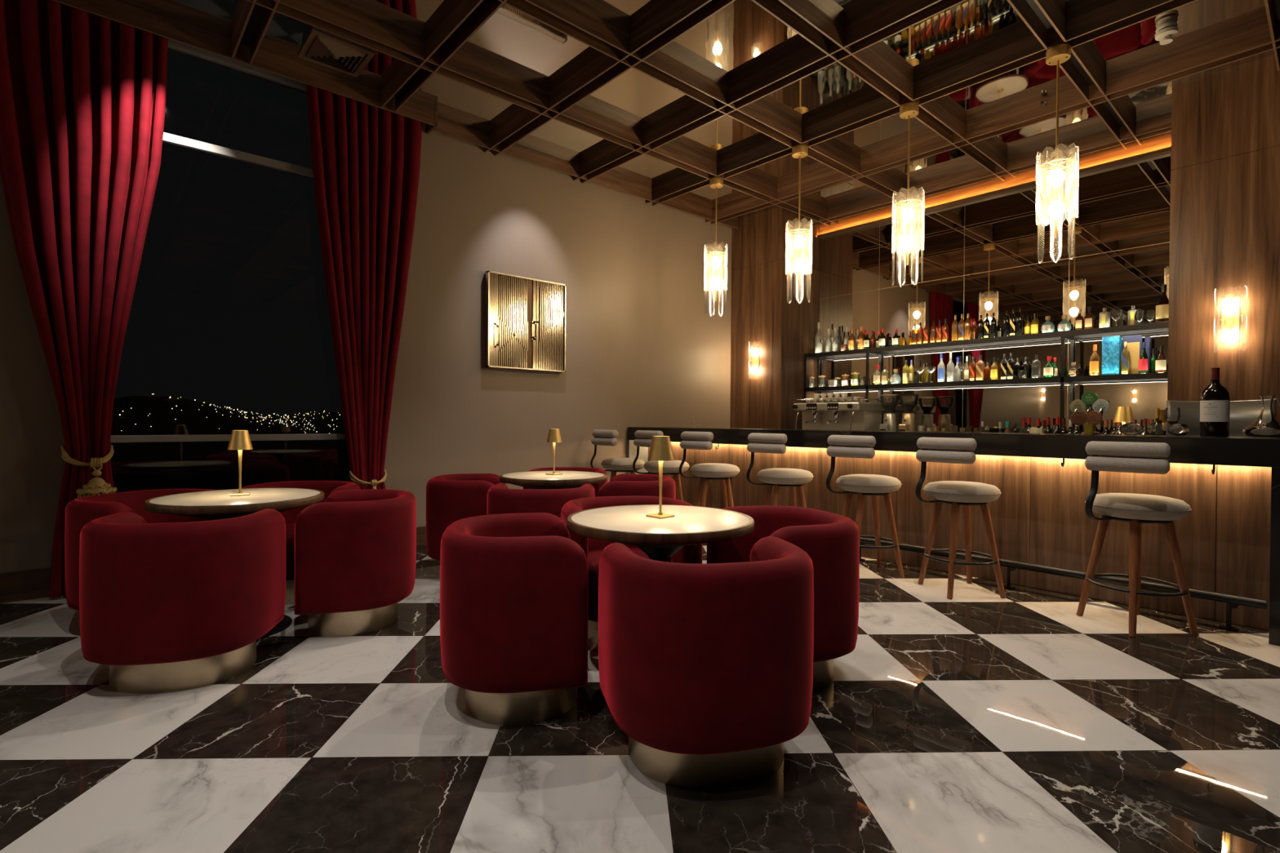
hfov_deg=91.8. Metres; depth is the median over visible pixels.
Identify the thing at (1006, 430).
syrup bottle
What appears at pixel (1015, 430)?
wine bottle
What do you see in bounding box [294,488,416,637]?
tub chair
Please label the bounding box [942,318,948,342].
bottle
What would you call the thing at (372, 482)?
tieback
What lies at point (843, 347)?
glass jar
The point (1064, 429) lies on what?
wine bottle
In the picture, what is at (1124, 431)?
bowl
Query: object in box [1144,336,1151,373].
gift box
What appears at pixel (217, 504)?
round table
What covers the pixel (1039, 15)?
trim
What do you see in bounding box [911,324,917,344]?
bottle
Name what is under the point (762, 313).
wall
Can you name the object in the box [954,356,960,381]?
bottle
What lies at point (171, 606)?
tub chair
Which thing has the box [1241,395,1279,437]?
decanter
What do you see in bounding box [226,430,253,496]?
table lamp
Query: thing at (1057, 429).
wine bottle
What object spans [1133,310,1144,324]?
brandy snifter
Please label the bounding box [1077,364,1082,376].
bottle
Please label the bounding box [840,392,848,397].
espresso cup
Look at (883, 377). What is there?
bottle
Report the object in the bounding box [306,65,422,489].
velvet curtain
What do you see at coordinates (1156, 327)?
bar shelf
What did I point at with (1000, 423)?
syrup bottle
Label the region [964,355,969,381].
bottle
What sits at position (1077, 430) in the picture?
wine bottle
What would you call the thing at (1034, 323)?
bottle
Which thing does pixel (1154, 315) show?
brandy snifter
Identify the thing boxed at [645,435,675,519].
table lamp
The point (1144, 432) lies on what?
wine bottle
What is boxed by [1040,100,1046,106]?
sprinkler head
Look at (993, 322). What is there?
bottle
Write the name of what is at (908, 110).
pendant lamp
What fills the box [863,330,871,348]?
bottle
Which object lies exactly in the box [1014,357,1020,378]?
bottle
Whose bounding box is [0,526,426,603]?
baseboard
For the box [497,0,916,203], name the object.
ceiling beam
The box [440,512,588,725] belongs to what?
tub chair
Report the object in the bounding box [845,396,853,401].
espresso cup
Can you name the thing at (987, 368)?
bottle
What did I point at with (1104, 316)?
bottle
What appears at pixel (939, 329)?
bottle
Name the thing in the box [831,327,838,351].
bottle
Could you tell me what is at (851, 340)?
bottle
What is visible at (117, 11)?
trim
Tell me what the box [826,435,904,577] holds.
bar stool
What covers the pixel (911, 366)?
bottle
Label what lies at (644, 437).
bar stool
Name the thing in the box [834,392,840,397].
espresso cup
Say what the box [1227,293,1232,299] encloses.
socket
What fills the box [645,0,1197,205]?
ceiling beam
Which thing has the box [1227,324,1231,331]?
socket
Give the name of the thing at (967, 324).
bottle
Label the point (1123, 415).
table lamp
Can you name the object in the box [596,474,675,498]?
tub chair
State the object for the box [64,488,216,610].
tub chair
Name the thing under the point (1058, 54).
pendant lamp
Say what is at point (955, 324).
bottle
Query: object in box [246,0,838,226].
ceiling beam
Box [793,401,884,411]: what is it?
control panel
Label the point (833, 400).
espresso cup
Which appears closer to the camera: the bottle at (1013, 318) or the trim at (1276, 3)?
the trim at (1276, 3)
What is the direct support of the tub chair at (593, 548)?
on the floor
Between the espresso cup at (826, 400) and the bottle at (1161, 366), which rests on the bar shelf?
the bottle at (1161, 366)
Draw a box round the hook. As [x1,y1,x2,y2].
[1211,464,1215,474]
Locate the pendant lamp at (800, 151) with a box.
[785,144,812,303]
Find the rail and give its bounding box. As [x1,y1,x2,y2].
[859,537,1266,631]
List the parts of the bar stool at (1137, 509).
leg, leg, seat plate, leg, seat, leg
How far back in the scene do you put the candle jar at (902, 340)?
7.17 m
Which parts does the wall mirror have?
mirror panel, mirror panel, mirror panel, mirror panel, mirror panel, mirror panel, mirror panel, mirror panel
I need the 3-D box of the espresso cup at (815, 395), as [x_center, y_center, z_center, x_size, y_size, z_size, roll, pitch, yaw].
[2.128,-0.367,7.449,0.081,0.055,0.081,0,1,4]
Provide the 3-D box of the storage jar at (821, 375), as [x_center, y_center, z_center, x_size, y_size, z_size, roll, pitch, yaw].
[2.360,-0.590,8.044,0.089,0.155,0.089,0,1,-41]
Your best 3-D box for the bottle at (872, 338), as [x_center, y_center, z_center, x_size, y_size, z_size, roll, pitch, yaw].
[2.872,-1.064,7.665,0.065,0.236,0.064,0,1,-41]
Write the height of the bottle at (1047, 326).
0.167 m
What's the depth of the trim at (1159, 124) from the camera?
6.31 m
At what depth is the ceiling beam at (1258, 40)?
5.20 m
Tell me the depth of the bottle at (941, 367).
6.89 m
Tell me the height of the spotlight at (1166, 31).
0.112 m
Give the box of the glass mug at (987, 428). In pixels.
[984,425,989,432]
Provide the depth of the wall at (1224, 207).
4.74 m
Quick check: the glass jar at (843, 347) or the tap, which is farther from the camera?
the glass jar at (843, 347)
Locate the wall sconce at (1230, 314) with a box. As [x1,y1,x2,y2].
[1213,284,1247,352]
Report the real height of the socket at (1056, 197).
0.045 m
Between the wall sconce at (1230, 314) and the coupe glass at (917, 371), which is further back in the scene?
the coupe glass at (917, 371)
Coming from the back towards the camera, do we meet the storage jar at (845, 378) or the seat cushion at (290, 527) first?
the storage jar at (845, 378)
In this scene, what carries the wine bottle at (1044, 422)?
on the countertop
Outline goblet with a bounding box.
[1110,308,1122,326]
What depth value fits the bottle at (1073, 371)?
5.95 m
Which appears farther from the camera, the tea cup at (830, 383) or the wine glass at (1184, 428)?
the tea cup at (830, 383)
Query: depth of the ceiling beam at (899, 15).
4.70 m
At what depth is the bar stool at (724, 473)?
5.83 m
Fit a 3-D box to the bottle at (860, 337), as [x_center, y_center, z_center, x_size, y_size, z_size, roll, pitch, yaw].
[2.720,-1.087,7.634,0.078,0.282,0.077,0,1,-41]
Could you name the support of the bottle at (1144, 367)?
on the bar shelf
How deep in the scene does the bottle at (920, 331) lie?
7.07 m
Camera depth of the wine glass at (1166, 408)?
3.83 m
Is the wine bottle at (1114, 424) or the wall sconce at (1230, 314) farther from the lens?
the wine bottle at (1114, 424)
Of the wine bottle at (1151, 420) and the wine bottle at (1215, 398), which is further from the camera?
the wine bottle at (1151, 420)
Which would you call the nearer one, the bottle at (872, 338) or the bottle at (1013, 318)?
the bottle at (1013, 318)
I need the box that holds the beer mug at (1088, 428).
[1082,423,1094,434]
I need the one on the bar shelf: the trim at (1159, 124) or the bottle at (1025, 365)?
the bottle at (1025, 365)
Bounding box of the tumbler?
[1017,369,1026,378]
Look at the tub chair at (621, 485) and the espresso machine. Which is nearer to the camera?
the tub chair at (621, 485)
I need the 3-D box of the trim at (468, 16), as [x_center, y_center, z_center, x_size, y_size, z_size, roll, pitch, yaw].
[1.309,-2.653,1.314,0.124,0.133,10.300,0,1,-41]
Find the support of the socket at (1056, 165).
attached to the pendant lamp at (1058, 54)
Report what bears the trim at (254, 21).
attached to the ceiling
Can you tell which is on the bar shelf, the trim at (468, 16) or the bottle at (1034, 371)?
the bottle at (1034, 371)
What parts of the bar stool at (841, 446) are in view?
leg, leg, seat plate, seat, leg, leg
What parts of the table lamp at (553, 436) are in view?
stem, lamp shade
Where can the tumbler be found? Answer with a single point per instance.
(1018, 370)
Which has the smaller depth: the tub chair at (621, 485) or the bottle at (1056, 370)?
the tub chair at (621, 485)
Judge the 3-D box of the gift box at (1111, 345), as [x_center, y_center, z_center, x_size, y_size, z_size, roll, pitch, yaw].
[4.466,-0.658,5.752,0.130,0.365,0.278,0,1,-41]
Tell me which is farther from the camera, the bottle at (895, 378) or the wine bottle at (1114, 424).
the bottle at (895, 378)
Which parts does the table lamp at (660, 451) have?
stem, lamp shade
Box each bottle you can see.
[814,322,822,352]
[825,328,831,351]
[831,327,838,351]
[837,329,841,351]
[844,327,848,350]
[848,328,855,350]
[855,328,857,349]
[857,326,864,349]
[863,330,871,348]
[870,330,875,347]
[872,364,881,384]
[875,331,879,347]
[879,328,886,346]
[881,365,888,384]
[887,333,892,346]
[889,368,901,383]
[892,328,899,346]
[902,360,909,383]
[909,360,914,382]
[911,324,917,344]
[917,322,923,343]
[920,364,924,382]
[923,321,929,343]
[924,363,929,382]
[930,320,936,342]
[936,320,942,342]
[937,352,945,382]
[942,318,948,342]
[946,351,954,381]
[951,315,958,341]
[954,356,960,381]
[958,314,964,340]
[964,313,971,339]
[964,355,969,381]
[969,356,976,380]
[971,321,976,338]
[975,355,985,380]
[977,315,983,338]
[983,313,990,337]
[985,362,990,379]
[990,312,996,337]
[990,357,998,379]
[997,322,1002,337]
[998,422,1001,432]
[1000,353,1007,379]
[1003,310,1009,336]
[1004,421,1010,432]
[1006,352,1014,378]
[1009,308,1016,335]
[1013,421,1017,432]
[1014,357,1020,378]
[1016,306,1022,335]
[1019,417,1026,432]
[1022,356,1028,378]
[1024,315,1031,334]
[1024,417,1031,432]
[1031,313,1039,333]
[1031,355,1041,377]
[1036,418,1039,428]
[1040,315,1054,333]
[1042,420,1046,431]
[1043,355,1054,377]
[1043,417,1052,433]
[1052,416,1062,433]
[1053,357,1058,377]
[1057,315,1071,331]
[1061,418,1066,433]
[1066,419,1073,433]
[1067,362,1079,376]
[1072,425,1080,434]
[1075,309,1084,329]
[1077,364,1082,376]
[1084,306,1093,328]
[1088,344,1100,375]
[1094,320,1099,328]
[1098,307,1110,328]
[1102,419,1110,434]
[1109,418,1116,434]
[1114,422,1122,434]
[1120,341,1129,374]
[1126,422,1131,431]
[1127,305,1138,324]
[1130,419,1139,435]
[1137,342,1149,373]
[1139,418,1150,435]
[1149,418,1153,435]
[1150,348,1155,373]
[1151,408,1163,435]
[1155,284,1168,322]
[1155,345,1167,373]
[1199,367,1230,436]
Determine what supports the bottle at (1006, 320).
on the bar shelf
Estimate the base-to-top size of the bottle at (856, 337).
0.275 m
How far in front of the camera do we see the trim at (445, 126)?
6.44 m
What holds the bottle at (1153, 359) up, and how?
on the bar shelf
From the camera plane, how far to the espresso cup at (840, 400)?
7.11 m
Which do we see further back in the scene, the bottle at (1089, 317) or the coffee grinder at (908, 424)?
the coffee grinder at (908, 424)
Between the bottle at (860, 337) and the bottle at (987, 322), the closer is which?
the bottle at (987, 322)
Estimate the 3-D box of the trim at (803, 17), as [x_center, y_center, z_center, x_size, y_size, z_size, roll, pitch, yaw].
[-1.554,-2.676,1.750,14.590,0.133,0.124,0,1,-41]
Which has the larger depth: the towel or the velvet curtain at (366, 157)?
the towel
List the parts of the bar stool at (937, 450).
leg, leg, seat plate, seat, leg, leg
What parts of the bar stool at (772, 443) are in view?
leg, leg, seat, seat plate, leg, leg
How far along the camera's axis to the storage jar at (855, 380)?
7.65 m
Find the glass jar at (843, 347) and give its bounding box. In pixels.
[840,344,846,351]
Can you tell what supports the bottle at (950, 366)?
on the bar shelf
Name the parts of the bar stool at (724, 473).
leg, leg, seat, seat plate, leg, leg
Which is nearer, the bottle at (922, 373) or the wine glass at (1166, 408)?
the wine glass at (1166, 408)
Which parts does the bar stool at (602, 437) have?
leg, seat, seat plate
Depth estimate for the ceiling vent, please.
4.58 m
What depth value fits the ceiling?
4.76 m
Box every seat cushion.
[285,523,295,579]
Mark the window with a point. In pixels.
(181, 48)
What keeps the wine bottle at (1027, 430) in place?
on the countertop
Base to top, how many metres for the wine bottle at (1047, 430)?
0.354 m
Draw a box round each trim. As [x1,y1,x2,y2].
[52,0,435,125]
[231,0,279,63]
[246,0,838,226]
[381,0,506,111]
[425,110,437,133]
[431,116,737,228]
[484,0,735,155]
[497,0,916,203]
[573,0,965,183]
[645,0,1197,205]
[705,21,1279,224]
[751,0,1016,181]
[806,111,1171,226]
[1006,0,1142,149]
[1264,0,1279,71]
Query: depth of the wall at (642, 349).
6.17 m
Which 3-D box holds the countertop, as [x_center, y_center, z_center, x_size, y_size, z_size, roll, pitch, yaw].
[1.852,0.578,5.447,0.660,1.085,5.300,0,1,-41]
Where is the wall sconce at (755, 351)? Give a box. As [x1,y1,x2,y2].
[748,341,760,378]
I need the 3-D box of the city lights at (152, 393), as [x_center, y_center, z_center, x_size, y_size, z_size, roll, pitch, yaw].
[-163.222,-2.725,275.011,210.656,34.434,448.692,0,1,-41]
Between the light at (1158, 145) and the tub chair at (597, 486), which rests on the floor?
the tub chair at (597, 486)
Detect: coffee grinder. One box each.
[880,394,898,431]
[898,393,919,431]
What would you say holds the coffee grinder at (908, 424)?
on the countertop
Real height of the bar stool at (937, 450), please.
1.065 m
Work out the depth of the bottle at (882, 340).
7.39 m
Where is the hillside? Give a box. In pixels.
[110,395,351,493]
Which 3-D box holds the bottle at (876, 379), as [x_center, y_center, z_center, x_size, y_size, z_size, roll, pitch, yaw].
[2.862,-0.622,7.474,0.101,0.236,0.100,0,1,-41]
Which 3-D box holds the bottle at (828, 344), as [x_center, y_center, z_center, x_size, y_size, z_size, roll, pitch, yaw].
[2.441,-1.109,8.041,0.074,0.315,0.074,0,1,-41]
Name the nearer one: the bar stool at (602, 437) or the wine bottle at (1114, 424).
the wine bottle at (1114, 424)
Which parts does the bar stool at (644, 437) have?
seat plate, seat, leg, leg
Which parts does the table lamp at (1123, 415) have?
lamp shade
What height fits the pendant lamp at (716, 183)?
1.447 m
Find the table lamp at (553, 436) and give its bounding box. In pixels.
[546,428,562,475]
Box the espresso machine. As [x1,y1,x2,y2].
[792,397,884,430]
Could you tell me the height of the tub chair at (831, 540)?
0.723 m
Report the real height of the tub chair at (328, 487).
0.723 m
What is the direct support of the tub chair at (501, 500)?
on the floor
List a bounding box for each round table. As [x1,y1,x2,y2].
[143,488,324,639]
[499,471,607,488]
[566,504,754,562]
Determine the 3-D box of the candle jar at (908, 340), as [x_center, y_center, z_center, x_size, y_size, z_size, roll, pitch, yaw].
[3.095,-0.980,7.141,0.059,0.082,0.059,0,1,-41]
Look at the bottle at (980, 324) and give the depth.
6.58 m
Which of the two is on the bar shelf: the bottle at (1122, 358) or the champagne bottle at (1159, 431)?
the bottle at (1122, 358)
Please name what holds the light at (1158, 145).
attached to the wall at (1170, 131)
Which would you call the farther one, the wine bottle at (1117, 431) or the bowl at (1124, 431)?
the wine bottle at (1117, 431)
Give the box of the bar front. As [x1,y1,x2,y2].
[648,441,1271,630]
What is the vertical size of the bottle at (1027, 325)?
0.198 m
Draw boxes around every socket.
[1053,195,1058,201]
[1054,162,1058,169]
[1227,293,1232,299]
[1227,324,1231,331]
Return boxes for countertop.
[626,426,1279,646]
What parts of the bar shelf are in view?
post, post, post, post, shelf frame, shelf frame, post, post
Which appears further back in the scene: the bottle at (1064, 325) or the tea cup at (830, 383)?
the tea cup at (830, 383)
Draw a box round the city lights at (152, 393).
[119,393,338,433]
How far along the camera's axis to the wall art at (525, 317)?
6.24 m
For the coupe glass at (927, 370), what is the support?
on the bar shelf
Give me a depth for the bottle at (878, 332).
7.59 m
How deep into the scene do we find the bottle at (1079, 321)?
5.92 m
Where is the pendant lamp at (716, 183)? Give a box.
[703,177,727,317]
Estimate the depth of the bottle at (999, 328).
6.57 m
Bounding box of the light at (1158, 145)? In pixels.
[817,132,1171,239]
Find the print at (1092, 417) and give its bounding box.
[1087,412,1100,423]
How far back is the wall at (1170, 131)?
6.66 m
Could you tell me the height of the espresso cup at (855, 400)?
0.055 m
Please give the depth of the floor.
2.19 m
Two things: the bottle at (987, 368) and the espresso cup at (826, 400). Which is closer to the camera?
the bottle at (987, 368)
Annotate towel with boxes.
[1029,426,1043,433]
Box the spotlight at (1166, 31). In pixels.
[1155,20,1178,44]
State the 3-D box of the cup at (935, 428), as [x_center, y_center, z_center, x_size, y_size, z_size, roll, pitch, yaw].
[3.230,0.126,6.771,0.058,0.256,0.058,0,1,-41]
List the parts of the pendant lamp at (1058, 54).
bulb, bulb, rod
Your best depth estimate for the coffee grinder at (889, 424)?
7.07 m
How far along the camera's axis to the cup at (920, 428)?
6.86 m
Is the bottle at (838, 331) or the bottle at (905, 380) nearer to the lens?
the bottle at (905, 380)
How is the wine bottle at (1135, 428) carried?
on the countertop
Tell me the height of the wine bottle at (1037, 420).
0.344 m
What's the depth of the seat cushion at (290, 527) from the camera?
3.86 m
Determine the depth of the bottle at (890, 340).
7.48 m
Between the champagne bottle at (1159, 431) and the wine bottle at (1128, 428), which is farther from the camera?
the wine bottle at (1128, 428)
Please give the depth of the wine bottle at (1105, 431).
5.59 m
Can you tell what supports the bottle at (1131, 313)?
on the bar shelf
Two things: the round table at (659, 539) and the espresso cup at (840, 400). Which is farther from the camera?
the espresso cup at (840, 400)
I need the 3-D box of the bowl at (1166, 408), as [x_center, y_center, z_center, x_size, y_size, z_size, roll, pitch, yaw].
[3.288,-0.062,3.831,0.076,0.109,0.076,0,1,-41]
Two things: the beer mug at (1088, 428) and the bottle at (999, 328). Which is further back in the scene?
the bottle at (999, 328)
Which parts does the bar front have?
panel, panel, panel, panel, panel, panel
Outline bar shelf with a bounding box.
[804,321,1168,430]
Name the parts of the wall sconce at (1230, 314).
bulb, bulb, plate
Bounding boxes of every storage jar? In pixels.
[808,376,814,387]
[818,374,825,386]
[841,373,849,386]
[850,372,859,385]
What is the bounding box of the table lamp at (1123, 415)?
[1112,406,1134,434]
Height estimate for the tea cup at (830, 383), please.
0.077 m
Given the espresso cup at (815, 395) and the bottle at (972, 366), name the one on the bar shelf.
the bottle at (972, 366)
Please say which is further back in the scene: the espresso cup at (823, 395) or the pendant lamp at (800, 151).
the espresso cup at (823, 395)
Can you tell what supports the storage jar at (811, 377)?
on the bar shelf
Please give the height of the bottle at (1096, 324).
0.104 m
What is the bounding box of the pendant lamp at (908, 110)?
[891,102,924,287]
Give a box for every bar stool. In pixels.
[590,429,644,480]
[632,430,689,501]
[679,431,740,507]
[746,432,813,507]
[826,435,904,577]
[915,436,1005,599]
[1075,440,1199,637]
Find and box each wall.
[0,107,731,573]
[729,206,821,429]
[822,131,1171,224]
[1167,54,1279,434]
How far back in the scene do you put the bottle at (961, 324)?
6.73 m
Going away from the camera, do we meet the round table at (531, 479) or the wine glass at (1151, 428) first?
the wine glass at (1151, 428)
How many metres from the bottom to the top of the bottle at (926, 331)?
0.253 m
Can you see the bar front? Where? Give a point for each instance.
(1039, 517)
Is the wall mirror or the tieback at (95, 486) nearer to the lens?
the tieback at (95, 486)
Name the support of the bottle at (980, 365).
on the bar shelf
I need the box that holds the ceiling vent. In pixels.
[297,28,374,77]
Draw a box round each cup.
[811,397,817,402]
[813,393,820,397]
[820,393,826,397]
[825,397,831,402]
[826,392,834,397]
[827,379,836,386]
[831,397,839,402]
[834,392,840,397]
[839,397,845,402]
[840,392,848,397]
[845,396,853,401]
[853,396,860,401]
[918,426,924,431]
[933,426,938,431]
[941,427,947,431]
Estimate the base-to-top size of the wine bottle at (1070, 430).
0.334 m
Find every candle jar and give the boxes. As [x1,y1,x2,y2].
[898,337,905,345]
[906,337,911,344]
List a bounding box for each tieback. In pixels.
[60,444,116,497]
[348,469,386,488]
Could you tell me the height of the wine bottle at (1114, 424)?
0.340 m
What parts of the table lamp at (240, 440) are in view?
lamp shade, stem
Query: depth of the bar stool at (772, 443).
5.23 m
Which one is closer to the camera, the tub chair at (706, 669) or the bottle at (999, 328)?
the tub chair at (706, 669)
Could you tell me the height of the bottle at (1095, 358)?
0.293 m
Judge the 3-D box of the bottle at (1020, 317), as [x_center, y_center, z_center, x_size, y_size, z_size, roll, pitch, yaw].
[3.872,-1.071,6.327,0.055,0.289,0.055,0,1,-41]
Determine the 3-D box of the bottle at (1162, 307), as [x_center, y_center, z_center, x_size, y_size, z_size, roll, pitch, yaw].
[4.622,-1.083,5.476,0.114,0.337,0.113,0,1,-41]
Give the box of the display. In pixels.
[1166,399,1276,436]
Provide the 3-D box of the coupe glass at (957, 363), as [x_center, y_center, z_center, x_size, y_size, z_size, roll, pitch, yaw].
[3.479,-0.588,6.706,0.077,0.190,0.077,0,1,-41]
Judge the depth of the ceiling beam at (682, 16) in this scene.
4.61 m
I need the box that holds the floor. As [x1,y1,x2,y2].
[0,542,1279,852]
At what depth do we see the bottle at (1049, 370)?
6.11 m
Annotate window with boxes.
[110,21,346,443]
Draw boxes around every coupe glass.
[915,367,924,382]
[926,366,936,382]
[957,363,965,381]
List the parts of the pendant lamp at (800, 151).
bulb, rod, bulb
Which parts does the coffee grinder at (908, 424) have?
hopper lid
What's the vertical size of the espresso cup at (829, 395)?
0.055 m
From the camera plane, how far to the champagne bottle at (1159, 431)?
5.25 m
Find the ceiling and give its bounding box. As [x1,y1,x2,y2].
[118,0,1279,218]
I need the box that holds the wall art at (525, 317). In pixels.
[484,270,566,372]
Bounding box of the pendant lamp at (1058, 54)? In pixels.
[1035,43,1079,263]
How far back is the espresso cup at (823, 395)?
7.35 m
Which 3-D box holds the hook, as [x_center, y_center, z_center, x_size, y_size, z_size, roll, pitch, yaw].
[3.243,0.242,3.507,0.067,0.059,0.024,0,1,-41]
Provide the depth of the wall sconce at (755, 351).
8.07 m
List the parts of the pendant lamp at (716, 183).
bulb, bulb, rod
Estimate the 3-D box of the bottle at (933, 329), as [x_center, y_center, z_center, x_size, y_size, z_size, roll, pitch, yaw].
[3.300,-1.062,6.976,0.057,0.251,0.056,0,1,-41]
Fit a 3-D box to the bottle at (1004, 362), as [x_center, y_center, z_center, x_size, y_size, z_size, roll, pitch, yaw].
[3.778,-0.621,6.434,0.060,0.265,0.060,0,1,-41]
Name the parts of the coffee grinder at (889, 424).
hopper lid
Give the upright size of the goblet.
0.161 m
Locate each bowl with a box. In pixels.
[1120,422,1142,435]
[1164,407,1180,424]
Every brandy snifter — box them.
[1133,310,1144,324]
[1145,310,1155,323]
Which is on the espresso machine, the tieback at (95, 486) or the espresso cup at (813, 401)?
the espresso cup at (813, 401)
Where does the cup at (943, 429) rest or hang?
on the countertop
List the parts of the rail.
post, post, post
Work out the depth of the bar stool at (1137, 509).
3.42 m
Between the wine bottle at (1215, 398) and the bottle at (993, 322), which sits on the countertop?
the wine bottle at (1215, 398)
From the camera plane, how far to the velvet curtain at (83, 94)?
3.98 m
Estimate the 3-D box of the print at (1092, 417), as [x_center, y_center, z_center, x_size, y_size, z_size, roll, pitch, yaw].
[3.040,-0.057,4.157,0.001,0.076,0.076,0,1,-27]
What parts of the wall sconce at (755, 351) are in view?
bulb, bulb, plate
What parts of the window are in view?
pane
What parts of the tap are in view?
spout, spout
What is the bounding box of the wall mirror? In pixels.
[819,152,1170,435]
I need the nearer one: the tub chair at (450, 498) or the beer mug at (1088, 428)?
the beer mug at (1088, 428)
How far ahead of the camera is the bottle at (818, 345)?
8.05 m
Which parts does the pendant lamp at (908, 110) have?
bulb, rod, bulb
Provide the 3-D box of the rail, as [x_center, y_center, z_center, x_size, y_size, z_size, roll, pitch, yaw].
[1.729,1.022,5.352,0.083,0.196,5.180,0,1,-41]
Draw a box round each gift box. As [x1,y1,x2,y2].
[1101,334,1142,375]
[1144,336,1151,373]
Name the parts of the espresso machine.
control panel, control panel, cup rail, steam knob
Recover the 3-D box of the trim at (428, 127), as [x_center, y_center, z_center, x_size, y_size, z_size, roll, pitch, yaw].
[-1.860,-2.715,5.539,0.022,0.130,0.210,0,1,-41]
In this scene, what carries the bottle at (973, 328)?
on the bar shelf
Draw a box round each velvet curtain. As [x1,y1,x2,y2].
[0,0,168,597]
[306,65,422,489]
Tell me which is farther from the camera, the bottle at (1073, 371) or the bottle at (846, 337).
the bottle at (846, 337)
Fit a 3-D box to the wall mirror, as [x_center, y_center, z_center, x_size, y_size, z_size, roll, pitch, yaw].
[3.662,-1.138,6.969,0.022,2.770,3.747,0,1,-41]
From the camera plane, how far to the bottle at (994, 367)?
6.48 m
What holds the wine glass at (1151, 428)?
on the countertop
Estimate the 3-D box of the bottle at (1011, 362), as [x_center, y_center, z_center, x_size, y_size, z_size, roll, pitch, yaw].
[3.819,-0.622,6.388,0.065,0.269,0.064,0,1,-41]
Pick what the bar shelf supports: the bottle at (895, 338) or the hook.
the bottle at (895, 338)
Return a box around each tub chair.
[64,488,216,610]
[79,508,286,693]
[238,480,360,604]
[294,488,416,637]
[426,473,506,560]
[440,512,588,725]
[486,483,595,518]
[523,466,607,497]
[560,495,702,652]
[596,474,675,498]
[598,536,813,788]
[706,505,859,690]
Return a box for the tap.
[1069,391,1109,434]
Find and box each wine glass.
[1120,422,1156,435]
[1161,423,1189,435]
[1164,407,1180,435]
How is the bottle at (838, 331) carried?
on the bar shelf
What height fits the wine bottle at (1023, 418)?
0.354 m

